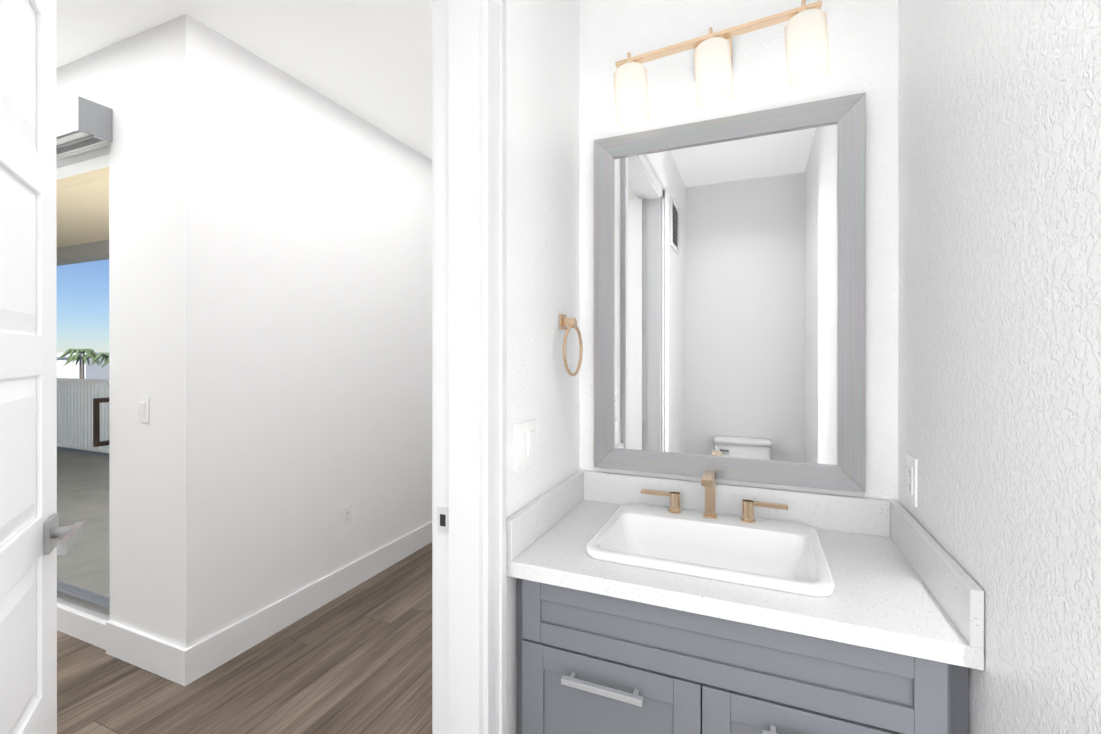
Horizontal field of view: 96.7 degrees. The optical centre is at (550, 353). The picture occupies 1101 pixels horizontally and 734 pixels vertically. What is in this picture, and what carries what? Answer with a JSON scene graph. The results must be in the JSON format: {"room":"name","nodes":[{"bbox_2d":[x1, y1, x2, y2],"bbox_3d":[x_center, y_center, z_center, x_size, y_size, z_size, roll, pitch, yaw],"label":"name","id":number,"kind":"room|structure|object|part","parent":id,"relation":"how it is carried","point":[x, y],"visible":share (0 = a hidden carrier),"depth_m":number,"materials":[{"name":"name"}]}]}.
{"room":"bathroom","nodes":[
{"label":"bathroom","id":0,"kind":"room"},
{"bbox_2d":[56,0,431,159],"bbox_3d":[-3.883,-1.520,2.488,10.060,0.100,6.320,0,0,23],"label":"ceiling","id":1,"kind":"structure","parent":0,"point":[369,61],"depth_m":2.29,"materials":[{"name":"white paint"}]},
{"bbox_2d":[56,167,108,247],"bbox_3d":[-4.702,-1.466,4.854,6.720,0.011,2.350,0,0,23],"label":"balcony ceiling","id":2,"kind":"structure","parent":1,"relation":"attached to","point":[84,189],"depth_m":4.94,"materials":[{"name":"beige"}]},
{"bbox_2d":[57,240,108,265],"bbox_3d":[-4.290,-1.372,5.836,6.720,0.178,0.220,0,0,23],"label":"beam","id":3,"kind":"structure","parent":2,"relation":"attached to","point":[89,254],"depth_m":6.58,"materials":[{"name":"grey"}]},
{"bbox_2d":[57,542,431,733],"bbox_3d":[-3.883,1.480,2.490,10.060,0.100,6.320,0,0,23],"label":"floor","id":4,"kind":"structure","parent":0,"point":[357,659],"depth_m":2.13,"materials":[{"name":"wood"}]},
{"bbox_2d":[57,602,106,649],"bbox_3d":[-5.183,1.369,3.708,6.720,0.120,0.140,0,0,23],"label":"baseboard","id":5,"kind":"structure","parent":4,"relation":"on","point":[83,626],"depth_m":2.44,"materials":[{"name":"white wood"}]},
{"bbox_2d":[56,146,109,620],"bbox_3d":[-4.274,0.149,3.290,4.720,2.320,0.155,0,0,23],"label":"sliding door","id":6,"kind":"structure","parent":5,"relation":"on","point":[74,598],"depth_m":2.49,"materials":[{"name":"silver metal"}]},
{"bbox_2d":[56,162,109,603],"bbox_3d":[-4.252,0.139,3.316,4.740,2.240,0.006,0,0,23],"label":"window","id":7,"kind":"structure","parent":6,"relation":"in","point":[83,379],"depth_m":2.56,"materials":[{"name":"clear glass"}]},
{"bbox_2d":[57,447,109,597],"bbox_3d":[-4.702,1.403,4.856,6.720,0.050,2.350,0,0,23],"label":"balcony floor","id":8,"kind":"structure","parent":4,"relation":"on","point":[61,496],"depth_m":4.21,"materials":[{"name":"concrete"}]},
{"bbox_2d":[57,378,108,452],"bbox_3d":[-4.287,0.867,5.847,6.719,1.020,0.060,0,0,23],"label":"balcony railing","id":9,"kind":"object","parent":8,"relation":"on","point":[76,398],"depth_m":6.76,"materials":[{"name":"white metal"}]},
{"bbox_2d":[106,620,181,682],"bbox_3d":[-1.852,1.355,2.226,0.570,0.150,0.015,0,0,23],"label":"baseboard","id":10,"kind":"structure","parent":4,"relation":"on","point":[171,661],"depth_m":2.22,"materials":[{"name":"white wood"}]},
{"bbox_2d":[56,14,431,648],"bbox_3d":[-4.462,-0.022,4.678,7.300,2.900,2.490,0,0,23],"label":"wall block","id":11,"kind":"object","parent":4,"relation":"on","point":[270,291],"visible":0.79,"depth_m":2.39,"materials":[{"name":"white paint"}]},
{"bbox_2d":[56,96,111,156],"bbox_3d":[-4.299,-1.082,3.189,4.750,0.163,0.127,0,0,23],"label":"valance box","id":12,"kind":"object","parent":11,"relation":"attached to","point":[82,123],"visible":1,"depth_m":2.27,"materials":[{"name":"white"}]},
{"bbox_2d":[138,396,148,422],"bbox_3d":[-1.856,0.258,2.228,0.072,0.118,0.012,0,0,23],"label":"hall light switch","id":13,"kind":"object","parent":11,"relation":"attached to","point":[143,409],"visible":1,"depth_m":2.22,"materials":[{"name":"white plastic"}]},
{"bbox_2d":[342,504,351,526],"bbox_3d":[-1.224,0.979,2.947,0.008,0.118,0.072,0,0,23],"label":"outlet","id":14,"kind":"object","parent":11,"relation":"attached to","point":[346,515],"visible":1,"depth_m":2.94,"materials":[{"name":"white plastic"}]},
{"bbox_2d":[178,521,431,685],"bbox_3d":[-1.092,1.354,3.258,0.015,0.150,2.505,0,0,23],"label":"baseboard","id":15,"kind":"structure","parent":4,"relation":"on","point":[195,661],"depth_m":2.56,"materials":[{"name":"white wood"}]},
{"bbox_2d":[506,470,983,733],"bbox_3d":[0.425,0.890,1.281,0.936,1.082,0.574,0,0,23],"label":"bathroom vanity","id":16,"kind":"object","parent":4,"relation":"on","point":[707,604],"visible":0.98,"depth_m":1.11,"materials":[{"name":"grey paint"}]},
{"bbox_2d":[586,503,834,596],"bbox_3d":[0.417,0.560,1.314,0.560,0.138,0.433,0,0,23],"label":"sink","id":17,"kind":"object","parent":16,"relation":"in","point":[786,558],"depth_m":1.35,"materials":[{"name":"white ceramic"}]},
{"bbox_2d":[641,470,787,522],"bbox_3d":[0.460,0.420,1.422,0.420,0.142,0.155,0,0,23],"label":"faucet","id":18,"kind":"object","parent":16,"relation":"on","point":[672,514],"depth_m":1.46,"materials":[{"name":"gold metal"}]},
{"bbox_2d":[506,0,579,733],"bbox_3d":[-0.103,-0.019,1.392,0.120,2.900,5.180,0,0,23],"label":"wall","id":19,"kind":"structure","parent":0,"point":[542,170],"depth_m":1.41,"materials":[{"name":"white paint"}]},
{"bbox_2d":[0,0,56,733],"bbox_3d":[-0.868,0.211,0.703,0.035,2.428,0.912,0,0,-33],"label":"door leaf","id":20,"kind":"structure","parent":19,"relation":"in","point":[28,452],"depth_m":0.94,"materials":[{"name":"white wood"}]},
{"bbox_2d":[43,513,83,555],"bbox_3d":[-1.069,0.385,1.010,0.143,0.068,0.196,0,0,-33],"label":"door handle","id":21,"kind":"object","parent":20,"relation":"attached to","point":[54,532],"depth_m":1.02,"materials":[{"name":"silver metal"}]},
{"bbox_2d":[432,0,505,733],"bbox_3d":[-0.391,0.171,0.705,0.166,2.521,1.082,0,0,23],"label":"door frame","id":22,"kind":"structure","parent":19,"relation":"attached to","point":[468,366],"depth_m":1.12,"materials":[{"name":"white wood"}]},
{"bbox_2d":[515,419,535,470],"bbox_3d":[-0.064,0.244,1.314,0.012,0.118,0.118,0,0,23],"label":"bathroom light switch","id":23,"kind":"object","parent":19,"relation":"attached to","point":[525,443],"visible":1,"depth_m":1.30,"materials":[{"name":"white plastic"}]},
{"bbox_2d":[559,314,582,375],"bbox_3d":[0.057,-0.025,1.556,0.047,0.198,0.167,0,0,23],"label":"towel ring","id":24,"kind":"object","parent":19,"relation":"attached to","point":[565,322],"visible":1,"depth_m":1.54,"materials":[{"name":"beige metal"}]},
{"bbox_2d":[580,0,897,500],"bbox_3d":[0.615,-0.019,1.579,1.060,2.900,0.120,0,0,23],"label":"wall","id":25,"kind":"structure","parent":0,"point":[863,44],"depth_m":1.49,"materials":[{"name":"white paint"}]},
{"bbox_2d":[614,0,829,127],"bbox_3d":[0.494,-0.864,1.479,0.608,0.261,0.151,0,0,23],"label":"sconce","id":26,"kind":"object","parent":25,"relation":"attached to","point":[807,47],"visible":1,"depth_m":1.41,"materials":[{"name":"white glass"}]},
{"bbox_2d":[594,93,865,492],"bbox_3d":[0.520,-0.169,1.535,0.795,1.120,0.030,0,0,23],"label":"mirror","id":27,"kind":"object","parent":25,"relation":"attached to","point":[729,297],"visible":1,"depth_m":1.51,"materials":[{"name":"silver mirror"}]},
{"bbox_3d":[0.184,-0.170,1.676,0.066,1.118,0.030,0,0,23],"label":"frame","id":28,"kind":"part","parent":27,"relation":"part of","materials":[{"name":"grey wood"}]},
{"bbox_3d":[0.520,-0.696,1.534,0.794,0.066,0.030,0,0,23],"label":"frame","id":29,"kind":"part","parent":27,"relation":"part of","materials":[{"name":"grey wood"}]},
{"bbox_3d":[0.520,0.358,1.535,0.794,0.066,0.030,0,0,23],"label":"frame","id":30,"kind":"part","parent":27,"relation":"part of","materials":[{"name":"silver metal"}]},
{"bbox_3d":[0.856,-0.169,1.394,0.066,1.118,0.030,0,0,23],"label":"frame","id":31,"kind":"part","parent":27,"relation":"part of","materials":[{"name":"grey wood"}]},
{"bbox_2d":[898,0,1100,733],"bbox_3d":[0.449,-0.018,-0.033,0.120,2.900,2.980,0,0,23],"label":"wall","id":32,"kind":"structure","parent":0,"point":[999,270],"depth_m":0.76,"materials":[{"name":"white paint"}]},
{"bbox_2d":[907,454,917,506],"bbox_3d":[0.909,0.319,1.233,0.008,0.118,0.072,0,0,23],"label":"outlet","id":33,"kind":"object","parent":32,"relation":"attached to","point":[912,480],"visible":1,"depth_m":1.22,"materials":[{"name":"white plastic"}]},
{"label":"outside","id":34,"kind":"structure","parent":0,"visible":0},
{"bbox_3d":[-13.773,10.356,227.245,600.000,0.200,394.800,0,0,23],"label":"ground","id":35,"kind":"structure","parent":34,"visible":0},
{"bbox_2d":[57,352,108,379],"bbox_3d":[-74.316,5.100,106.131,138.000,10.500,45.000,0,0,23],"label":"buildings","id":36,"kind":"structure","parent":35,"relation":"on","point":[94,369],"depth_m":111.27,"materials":[{"name":"white"}]},
{"bbox_2d":[59,348,108,378],"bbox_3d":[-54.516,4.919,57.709,19.589,10.936,6.586,0,0,23],"label":"trees","id":37,"kind":"object","parent":35,"relation":"on","point":[84,351],"depth_m":57.35,"materials":[{"name":"green plant"}]}
]}

